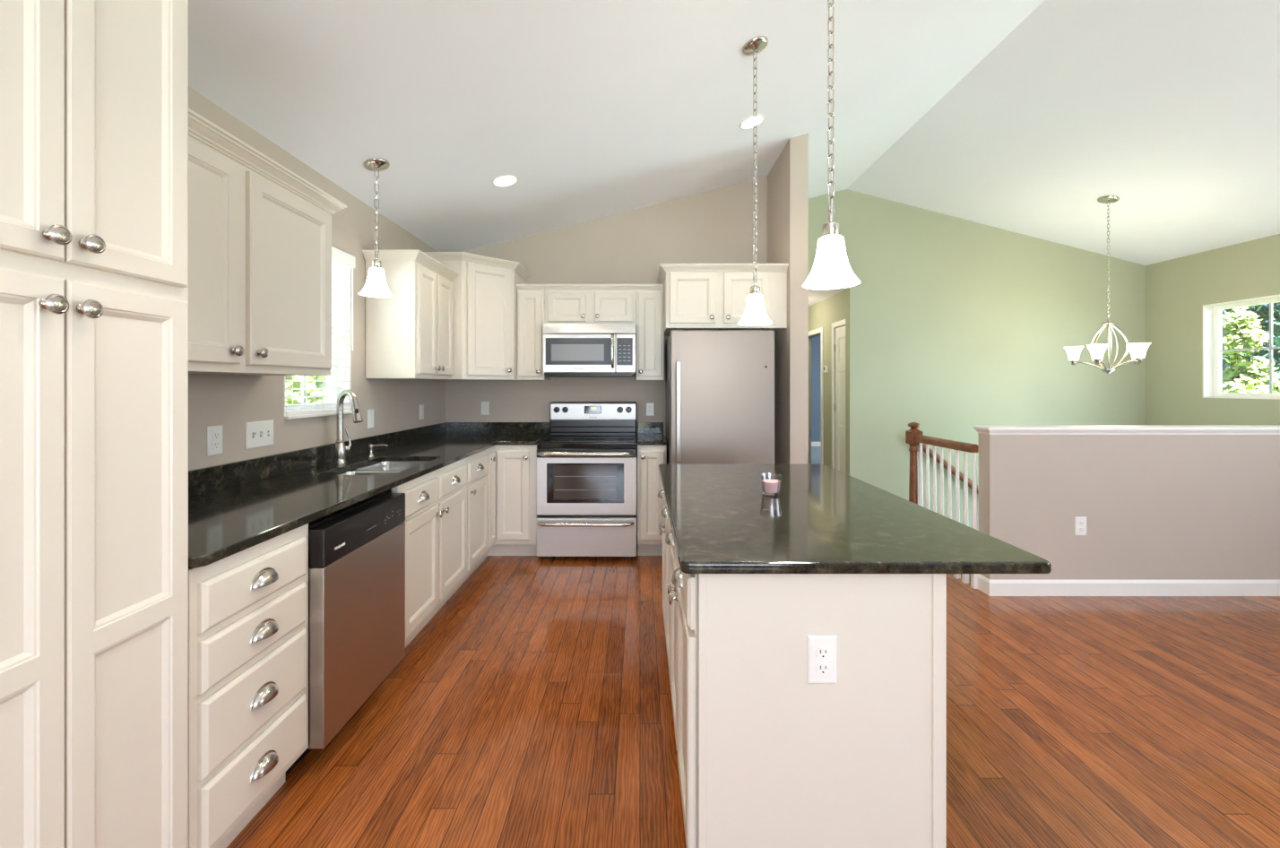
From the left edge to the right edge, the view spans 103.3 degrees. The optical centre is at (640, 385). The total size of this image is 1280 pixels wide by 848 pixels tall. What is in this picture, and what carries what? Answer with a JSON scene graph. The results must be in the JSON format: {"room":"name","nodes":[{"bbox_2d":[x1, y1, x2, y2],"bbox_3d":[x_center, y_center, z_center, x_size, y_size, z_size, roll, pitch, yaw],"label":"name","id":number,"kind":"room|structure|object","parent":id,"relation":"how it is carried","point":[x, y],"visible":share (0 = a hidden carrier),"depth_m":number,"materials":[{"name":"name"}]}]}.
{"room":"kitchen","nodes":[
{"label":"kitchen","id":0,"kind":"room"},
{"bbox_2d":[188,86,445,471],"bbox_3d":[-1.810,0.081,0.004,0.140,2.524,9.287,0,0,0],"label":"wall","id":1,"kind":"structure","parent":0,"point":[230,402],"depth_m":2.69,"materials":[{"name":"beige paint"}]},
{"bbox_2d":[207,424,222,456],"bbox_3d":[-1.735,0.225,2.070,0.009,0.119,0.072,0,0,0],"label":"power outlet","id":2,"kind":"object","parent":1,"relation":"attached to","point":[214,433],"visible":1,"depth_m":2.06,"materials":[{"name":"white plastic"}]},
{"bbox_2d":[212,432,219,439],"bbox_3d":[-1.732,0.205,2.070,0.003,0.027,0.034,0,0,0],"label":"receptacle","id":3,"kind":"object","parent":2,"relation":"attached to","point":[215,435],"depth_m":2.07,"materials":[{"name":"white plastic"}]},
{"bbox_2d":[212,441,219,449],"bbox_3d":[-1.732,0.244,2.070,0.003,0.027,0.034,0,0,0],"label":"receptacle","id":4,"kind":"object","parent":2,"relation":"attached to","point":[215,445],"depth_m":2.07,"materials":[{"name":"white plastic"}]},
{"bbox_2d":[245,420,273,449],"bbox_3d":[-1.730,0.223,2.316,0.020,0.119,0.166,0,0,0],"label":"light switch","id":5,"kind":"object","parent":1,"relation":"attached to","point":[258,434],"visible":1,"depth_m":2.31,"materials":[{"name":"white plastic"}]},
{"bbox_2d":[188,108,346,375],"bbox_3d":[-1.557,-0.446,1.824,0.361,0.802,1.118,0,0,0],"label":"upper cabinet","id":6,"kind":"object","parent":1,"relation":"attached to","point":[260,232],"visible":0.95,"depth_m":1.84,"materials":[{"name":"beige paint"}]},
{"bbox_2d":[284,261,350,415],"bbox_3d":[-1.808,-0.304,2.761,0.135,0.915,0.573,0,0,0],"label":"window","id":7,"kind":"structure","parent":1,"relation":"in","point":[347,318],"depth_m":3.00,"materials":[{"name":"white paint"}]},
{"bbox_2d":[285,246,355,415],"bbox_3d":[-1.750,-0.315,2.765,0.080,0.928,0.594,0,0,0],"label":"window blind","id":8,"kind":"object","parent":7,"relation":"attached to","point":[341,257],"visible":0.46,"depth_m":2.93,"materials":[{"name":"white plastic"}]},
{"bbox_2d":[284,410,352,419],"bbox_3d":[-1.795,0.158,2.761,0.150,0.018,0.567,0,0,0],"label":"trim","id":9,"kind":"structure","parent":1,"relation":"attached to","point":[291,417],"depth_m":2.67,"materials":[{"name":"white paint"}]},
{"bbox_2d":[188,422,549,497],"bbox_3d":[-1.268,0.378,2.895,0.941,0.102,3.260,0,0,0],"label":"backsplash","id":10,"kind":"structure","parent":1,"relation":"attached to","point":[206,480],"depth_m":2.67,"materials":[{"name":"stone"}]},
{"bbox_2d":[367,409,373,428],"bbox_3d":[-1.734,0.215,3.270,0.012,0.119,0.072,0,0,0],"label":"light switch","id":11,"kind":"object","parent":1,"relation":"attached to","point":[370,412],"visible":1,"depth_m":3.26,"materials":[{"name":"white plastic"}]},
{"bbox_2d":[361,249,458,379],"bbox_3d":[-1.557,-0.446,3.498,0.361,0.802,0.680,0,0,0],"label":"upper cabinet","id":12,"kind":"object","parent":1,"relation":"attached to","point":[410,333],"visible":1,"depth_m":3.21,"materials":[{"name":"beige paint"}]},
{"bbox_2d":[419,404,423,419],"bbox_3d":[-1.735,0.211,4.030,0.009,0.119,0.072,0,0,0],"label":"power outlet","id":13,"kind":"object","parent":1,"relation":"attached to","point":[421,406],"visible":1,"depth_m":4.02,"materials":[{"name":"white plastic"}]},
{"bbox_2d":[423,251,529,380],"bbox_3d":[-1.360,-0.523,4.159,0.754,0.953,0.731,0,0,0],"label":"upper cabinet","id":14,"kind":"object","parent":1,"relation":"attached to","point":[485,290],"visible":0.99,"depth_m":3.95,"materials":[{"name":"beige paint"}]},
{"bbox_2d":[445,176,767,536],"bbox_3d":[-0.234,-0.295,4.587,3.012,3.277,0.120,0,0,0],"label":"wall","id":15,"kind":"structure","parent":0,"point":[715,226],"depth_m":4.53,"materials":[{"name":"beige paint"}]},
{"bbox_2d":[480,401,488,415],"bbox_3d":[-1.386,0.204,4.521,0.072,0.119,0.012,0,0,0],"label":"light switch","id":16,"kind":"object","parent":15,"relation":"attached to","point":[484,405],"visible":1,"depth_m":4.52,"materials":[{"name":"white plastic"}]},
{"bbox_2d":[517,288,550,380],"bbox_3d":[-0.912,-0.424,4.349,0.230,0.759,0.351,0,0,0],"label":"upper cabinet","id":17,"kind":"object","parent":15,"relation":"attached to","point":[531,302],"visible":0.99,"depth_m":4.21,"materials":[{"name":"beige paint"}]},
{"bbox_2d":[544,288,636,328],"bbox_3d":[-0.414,-0.656,4.349,0.762,0.295,0.351,0,0,0],"label":"upper cabinet","id":18,"kind":"object","parent":15,"relation":"attached to","point":[562,306],"visible":0.99,"depth_m":4.21,"materials":[{"name":"beige paint"}]},
{"bbox_2d":[543,323,635,377],"bbox_3d":[-0.413,-0.290,4.301,0.757,0.430,0.443,0,0,0],"label":"microwave oven","id":19,"kind":"object","parent":18,"relation":"attached to","point":[569,350],"visible":1,"depth_m":4.13,"materials":[{"name":"silver metal"}]},
{"bbox_2d":[516,284,663,288],"bbox_3d":[-0.416,-0.824,4.213,1.222,0.036,0.023,0,0,0],"label":"crown molding","id":20,"kind":"structure","parent":18,"relation":"attached to","point":[518,286],"depth_m":4.21,"materials":[{"name":"beige paint"}]},
{"bbox_2d":[646,402,654,415],"bbox_3d":[0.090,0.213,4.522,0.072,0.119,0.009,0,0,0],"label":"power outlet","id":21,"kind":"object","parent":15,"relation":"attached to","point":[650,406],"visible":1,"depth_m":4.52,"materials":[{"name":"white plastic"}]},
{"bbox_2d":[636,288,664,380],"bbox_3d":[0.084,-0.424,4.349,0.230,0.759,0.351,0,0,0],"label":"upper cabinet","id":22,"kind":"object","parent":15,"relation":"attached to","point":[650,302],"visible":1,"depth_m":4.21,"materials":[{"name":"beige paint"}]},
{"bbox_2d":[637,422,663,433],"bbox_3d":[0.093,0.378,4.515,0.227,0.102,0.020,0,0,0],"label":"backsplash","id":23,"kind":"structure","parent":15,"relation":"attached to","point":[643,428],"depth_m":4.50,"materials":[{"name":"stone"}]},
{"bbox_2d":[657,263,788,336],"bbox_3d":[0.642,-0.685,4.188,0.977,0.486,0.673,0,0,0],"label":"upper cabinet","id":24,"kind":"object","parent":15,"relation":"attached to","point":[697,296],"visible":0.96,"depth_m":3.89,"materials":[{"name":"beige paint"}]},
{"bbox_2d":[188,0,1279,265],"bbox_3d":[1.900,-1.656,-0.625,8.480,1.310,13.350,0,0,0],"label":"ceiling","id":25,"kind":"structure","parent":0,"point":[1015,116],"depth_m":3.04,"materials":[{"name":"white paint"}]},
{"bbox_2d":[358,157,394,297],"bbox_3d":[-1.455,-0.869,2.797,0.176,0.738,0.176,0,0,0],"label":"pendant light","id":26,"kind":"object","parent":25,"relation":"hanging from","point":[376,286],"visible":1,"depth_m":2.78,"materials":[{"name":"white glass"}]},
{"bbox_2d":[492,173,518,187],"bbox_3d":[-0.897,-1.360,3.367,0.172,0.046,0.176,0,0,0],"label":"recessed light","id":27,"kind":"object","parent":25,"relation":"in","point":[508,179],"visible":1,"depth_m":3.36,"materials":[{"name":"white paint"}]},
{"bbox_2d":[739,113,765,129],"bbox_3d":[0.754,-1.773,3.410,0.172,0.046,0.176,0,0,0],"label":"recessed light","id":28,"kind":"object","parent":25,"relation":"in","point":[748,123],"visible":0.94,"depth_m":3.40,"materials":[{"name":"white paint"}]},
{"bbox_2d":[737,35,771,325],"bbox_3d":[0.586,-1.032,2.580,0.170,1.434,0.170,0,0,0],"label":"pendant light","id":29,"kind":"object","parent":25,"relation":"hanging from","point":[755,314],"visible":1,"depth_m":2.57,"materials":[{"name":"white glass"}]},
{"bbox_2d":[802,0,860,289],"bbox_3d":[0.598,-1.034,1.587,0.170,1.434,0.170,0,0,0],"label":"pendant light","id":30,"kind":"object","parent":25,"relation":"hanging from","point":[831,269],"visible":1,"depth_m":1.58,"materials":[{"name":"white glass"}]},
{"bbox_2d":[1063,195,1150,374],"bbox_3d":[4.191,-0.889,4.508,0.581,1.582,0.588,0,0,0],"label":"chandelier","id":31,"kind":"object","parent":25,"relation":"hanging from","point":[1137,350],"visible":1,"depth_m":4.49,"materials":[{"name":"white glass"}]},
{"bbox_2d":[226,446,1279,847],"bbox_3d":[2.310,1.443,3.330,8.380,0.200,15.940,0,0,0],"label":"floor","id":32,"kind":"structure","parent":0,"point":[533,708],"depth_m":1.98,"materials":[{"name":"brown wood"}]},
{"bbox_2d":[0,0,188,847],"bbox_3d":[-1.407,0.154,0.979,0.661,2.378,0.661,0,0,0],"label":"pantry cabinet","id":33,"kind":"object","parent":32,"relation":"on","point":[94,93],"visible":1,"depth_m":1.03,"materials":[{"name":"beige paint"}]},
{"bbox_2d":[188,523,308,847],"bbox_3d":[-1.407,0.902,1.491,0.661,0.882,0.454,0,0,0],"label":"base cabinet","id":34,"kind":"object","parent":32,"relation":"on","point":[248,608],"visible":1,"depth_m":1.42,"materials":[{"name":"beige paint"}]},
{"bbox_2d":[285,491,405,776],"bbox_3d":[-1.391,0.913,2.021,0.638,0.860,0.597,0,0,0],"label":"dishwasher","id":35,"kind":"object","parent":32,"relation":"on","point":[357,551],"visible":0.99,"depth_m":1.90,"materials":[{"name":"silver metal"}]},
{"bbox_2d":[391,458,467,647],"bbox_3d":[-1.407,0.902,2.807,0.661,0.882,0.910,0,0,0],"label":"base cabinet","id":36,"kind":"object","parent":32,"relation":"on","point":[436,501],"visible":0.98,"depth_m":2.72,"materials":[{"name":"beige paint"}]},
{"bbox_2d":[453,449,488,593],"bbox_3d":[-1.407,0.902,3.490,0.661,0.882,0.450,0,0,0],"label":"base cabinet","id":37,"kind":"object","parent":32,"relation":"on","point":[477,485],"visible":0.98,"depth_m":3.46,"materials":[{"name":"beige paint"}]},
{"bbox_2d":[475,444,537,568],"bbox_3d":[-1.267,0.902,4.121,0.940,0.882,0.806,0,0,0],"label":"base cabinet","id":38,"kind":"object","parent":32,"relation":"on","point":[512,470],"visible":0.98,"depth_m":3.91,"materials":[{"name":"beige paint"}]},
{"bbox_2d":[188,422,549,568],"bbox_3d":[-1.268,0.393,2.895,0.941,0.132,3.260,0,0,0],"label":"countertop","id":39,"kind":"structure","parent":38,"relation":"on","point":[234,507],"depth_m":2.19,"materials":[{"name":"stone"}]},
{"bbox_2d":[333,389,363,463],"bbox_3d":[-1.587,0.225,2.753,0.231,0.406,0.093,0,0,44],"label":"kitchen faucet","id":40,"kind":"object","parent":39,"relation":"on","point":[340,450],"visible":1,"depth_m":2.78,"materials":[{"name":"silver metal"}]},
{"bbox_2d":[367,444,388,457],"bbox_3d":[-1.567,0.390,3.030,0.123,0.076,0.038,0,0,0],"label":"soap dispenser","id":41,"kind":"object","parent":39,"relation":"on","point":[370,446],"visible":1,"depth_m":3.02,"materials":[{"name":"silver metal"}]},
{"bbox_2d":[335,460,430,491],"bbox_3d":[-1.380,0.561,2.752,0.382,0.204,0.657,0,0,0],"label":"sink","id":42,"kind":"object","parent":39,"relation":"in","point":[386,467],"visible":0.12,"depth_m":3.01,"materials":[{"name":"metal"}]},
{"bbox_2d":[536,401,637,558],"bbox_3d":[-0.408,0.744,4.148,0.764,1.198,0.704,0,0,0],"label":"electric range","id":43,"kind":"object","parent":32,"relation":"on","point":[586,464],"visible":1,"depth_m":3.86,"materials":[{"name":"silver metal"}]},
{"bbox_2d":[536,434,637,448],"bbox_3d":[-0.408,0.456,4.147,0.764,0.053,0.546,0,0,0],"label":"cooktop","id":44,"kind":"object","parent":43,"relation":"in","point":[551,441],"depth_m":3.88,"materials":[{"name":"black glass"}]},
{"bbox_2d":[637,444,666,555],"bbox_3d":[0.092,0.902,4.196,0.225,0.882,0.656,0,0,0],"label":"base cabinet","id":45,"kind":"object","parent":32,"relation":"on","point":[649,457],"visible":0.9,"depth_m":3.91,"materials":[{"name":"beige paint"}]},
{"bbox_2d":[637,422,666,445],"bbox_3d":[0.093,0.393,4.207,0.227,0.132,0.635,0,0,0],"label":"countertop","id":46,"kind":"structure","parent":45,"relation":"on","point":[649,433],"depth_m":4.45,"materials":[{"name":"stone"}]},
{"bbox_2d":[665,328,774,464],"bbox_3d":[0.595,0.467,4.019,0.751,1.752,0.862,0,0,0],"label":"refrigerator","id":47,"kind":"object","parent":32,"relation":"on","point":[720,384],"visible":0.48,"depth_m":3.64,"materials":[{"name":"grey metal"}]},
{"bbox_2d":[657,488,946,847],"bbox_3d":[0.426,0.902,2.006,0.670,0.882,1.499,0,0,0],"label":"kitchen island","id":48,"kind":"object","parent":32,"relation":"on","point":[768,756],"visible":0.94,"depth_m":1.26,"materials":[{"name":"beige paint"}]},
{"bbox_2d":[807,635,836,683],"bbox_3d":[0.453,0.682,1.257,0.072,0.119,0.009,0,0,0],"label":"power outlet","id":49,"kind":"object","parent":48,"relation":"attached to","point":[821,649],"visible":1,"depth_m":1.25,"materials":[{"name":"white plastic"}]},
{"bbox_2d":[815,647,830,658],"bbox_3d":[0.453,0.662,1.254,0.034,0.027,0.003,0,0,0],"label":"receptacle","id":50,"kind":"object","parent":49,"relation":"attached to","point":[821,652],"depth_m":1.25,"materials":[{"name":"white plastic"}]},
{"bbox_2d":[815,663,830,674],"bbox_3d":[0.453,0.702,1.254,0.034,0.027,0.003,0,0,0],"label":"receptacle","id":51,"kind":"object","parent":49,"relation":"attached to","point":[820,668],"depth_m":1.25,"materials":[{"name":"white plastic"}]},
{"bbox_2d":[658,464,1051,573],"bbox_3d":[0.553,0.444,2.001,0.907,0.030,1.550,0,0,0],"label":"island countertop","id":52,"kind":"structure","parent":48,"relation":"on","point":[823,519],"depth_m":1.51,"materials":[{"name":"stone"}]},
{"bbox_2d":[760,473,782,495],"bbox_3d":[0.516,0.390,1.995,0.085,0.077,0.085,0,0,0],"label":"candle","id":53,"kind":"object","parent":52,"relation":"on","point":[770,487],"visible":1,"depth_m":1.97,"materials":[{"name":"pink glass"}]},
{"bbox_2d":[905,422,978,588],"bbox_3d":[2.203,0.819,3.728,0.096,1.049,0.780,0,0,0],"label":"stair railing","id":54,"kind":"object","parent":32,"relation":"on","point":[914,436],"visible":0.43,"depth_m":3.70,"materials":[{"name":"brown wood"}]},
{"bbox_2d":[767,133,808,464],"bbox_3d":[1.204,-0.295,4.178,0.137,3.277,0.699,0,0,0],"label":"wall partition","id":55,"kind":"structure","parent":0,"point":[788,178],"depth_m":3.83,"materials":[{"name":"beige paint"}]},
{"bbox_2d":[811,336,820,441],"bbox_3d":[4.437,0.103,8.830,4.126,2.520,4.940,0,0,0],"label":"wall","id":56,"kind":"structure","parent":0,"point":[815,341],"depth_m":11.20,"materials":[{"name":"blue paint"}]},
{"bbox_2d":[811,441,820,446],"bbox_3d":[4.437,1.293,11.193,3.906,0.100,0.014,0,0,0],"label":"baseboard","id":57,"kind":"structure","parent":56,"relation":"attached to","point":[813,444],"depth_m":11.19,"materials":[{"name":"white paint"}]},
{"bbox_2d":[808,290,845,468],"bbox_3d":[2.414,0.123,6.635,0.120,2.440,1.930,0,0,0],"label":"wall","id":58,"kind":"structure","parent":0,"point":[825,312],"depth_m":6.38,"materials":[{"name":"green paint"}]},
{"bbox_2d":[808,327,823,464],"bbox_3d":[2.346,0.297,6.940,0.016,2.092,0.884,0,0,0],"label":"door frame","id":59,"kind":"structure","parent":58,"relation":"in","point":[819,330],"depth_m":6.52,"materials":[{"name":"white paint"}]},
{"bbox_2d":[823,365,828,372],"bbox_3d":[2.341,-0.202,6.370,0.027,0.090,0.100,0,0,0],"label":"thermostat","id":60,"kind":"object","parent":58,"relation":"attached to","point":[825,367],"visible":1,"depth_m":6.34,"materials":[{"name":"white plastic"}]},
{"bbox_2d":[831,319,845,473],"bbox_3d":[2.369,0.292,5.930,0.061,2.102,0.504,0,0,0],"label":"door","id":61,"kind":"structure","parent":58,"relation":"in","point":[839,347],"depth_m":6.01,"materials":[{"name":"white paint"}]},
{"bbox_2d":[808,287,845,306],"bbox_3d":[1.817,-1.157,6.710,1.565,0.120,2.080,0,0,0],"label":"ceiling","id":62,"kind":"structure","parent":0,"point":[815,296],"depth_m":6.11,"materials":[{"name":"white paint"}]},
{"bbox_2d":[808,189,1145,530],"bbox_3d":[3.408,0.881,5.610,4.545,6.124,0.120,0,0,0],"label":"wall","id":63,"kind":"structure","parent":0,"point":[954,324],"depth_m":5.55,"materials":[{"name":"green paint"}]},
{"bbox_2d":[918,443,978,493],"bbox_3d":[3.990,1.384,5.505,2.065,1.630,0.091,0,0,0],"label":"stair handrail","id":64,"kind":"object","parent":63,"relation":"attached to","point":[930,451],"visible":0.16,"depth_m":5.46,"materials":[{"name":"brown wood"}]},
{"bbox_2d":[978,432,1279,579],"bbox_3d":[3.890,0.823,3.297,3.300,1.040,0.110,0,0,0],"label":"wall","id":65,"kind":"structure","parent":0,"point":[1154,506],"depth_m":3.24,"materials":[{"name":"beige paint"}]},
{"bbox_2d":[1074,516,1086,535],"bbox_3d":[2.820,0.900,3.237,0.072,0.119,0.009,0,0,0],"label":"power outlet","id":66,"kind":"object","parent":65,"relation":"attached to","point":[1080,522],"visible":1,"depth_m":3.23,"materials":[{"name":"white plastic"}]},
{"bbox_2d":[972,424,1279,434],"bbox_3d":[3.877,0.290,3.297,3.326,0.050,0.162,0,0,0],"label":"trim","id":67,"kind":"structure","parent":65,"relation":"on","point":[989,429],"depth_m":3.23,"materials":[{"name":"white paint"}]},
{"bbox_2d":[977,573,1279,596],"bbox_3d":[3.884,1.293,3.297,3.313,0.100,0.136,0,0,0],"label":"baseboard","id":68,"kind":"structure","parent":65,"relation":"attached to","point":[990,587],"depth_m":3.23,"materials":[{"name":"white paint"}]},
{"bbox_2d":[1145,233,1279,424],"bbox_3d":[5.610,1.300,0.515,0.140,5.287,10.310,0,0,0],"label":"wall","id":69,"kind":"structure","parent":0,"point":[1177,289],"depth_m":5.06,"materials":[{"name":"green paint"}]},
{"bbox_2d":[1202,294,1279,399],"bbox_3d":[5.617,-0.334,4.538,0.155,0.910,0.897,0,0,0],"label":"window","id":70,"kind":"structure","parent":69,"relation":"in","point":[1212,313],"depth_m":4.94,"materials":[{"name":"white paint"}]},
{"label":"outside","id":71,"kind":"structure","parent":0,"visible":0},
{"bbox_3d":[0.000,4.143,10.000,120.000,0.200,120.000,0,0,0],"label":"ground","id":72,"kind":"structure","parent":71,"visible":0},
{"bbox_2d":[1221,306,1279,393],"bbox_3d":[15.443,0.978,13.129,1.467,6.143,1.569,0,0,0],"label":"tree","id":73,"kind":"object","parent":72,"relation":"on","point":[1237,332],"visible":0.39,"depth_m":12.90,"materials":[{"name":"green plant"}]},
{"bbox_2d":[1221,302,1279,389],"bbox_3d":[25.064,-2.713,20.478,7.121,14.721,6.130,0,0,38],"label":"tree","id":74,"kind":"object","parent":72,"relation":"on","point":[1262,310],"visible":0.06,"depth_m":19.73,"materials":[{"name":"green plant"}]},
{"bbox_2d":[1258,371,1279,393],"bbox_3d":[18.038,1.814,14.334,1.511,4.476,1.722,0,0,0],"label":"tree","id":75,"kind":"object","parent":72,"relation":"on","point":[1275,377],"visible":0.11,"depth_m":14.13,"materials":[{"name":"green plant"}]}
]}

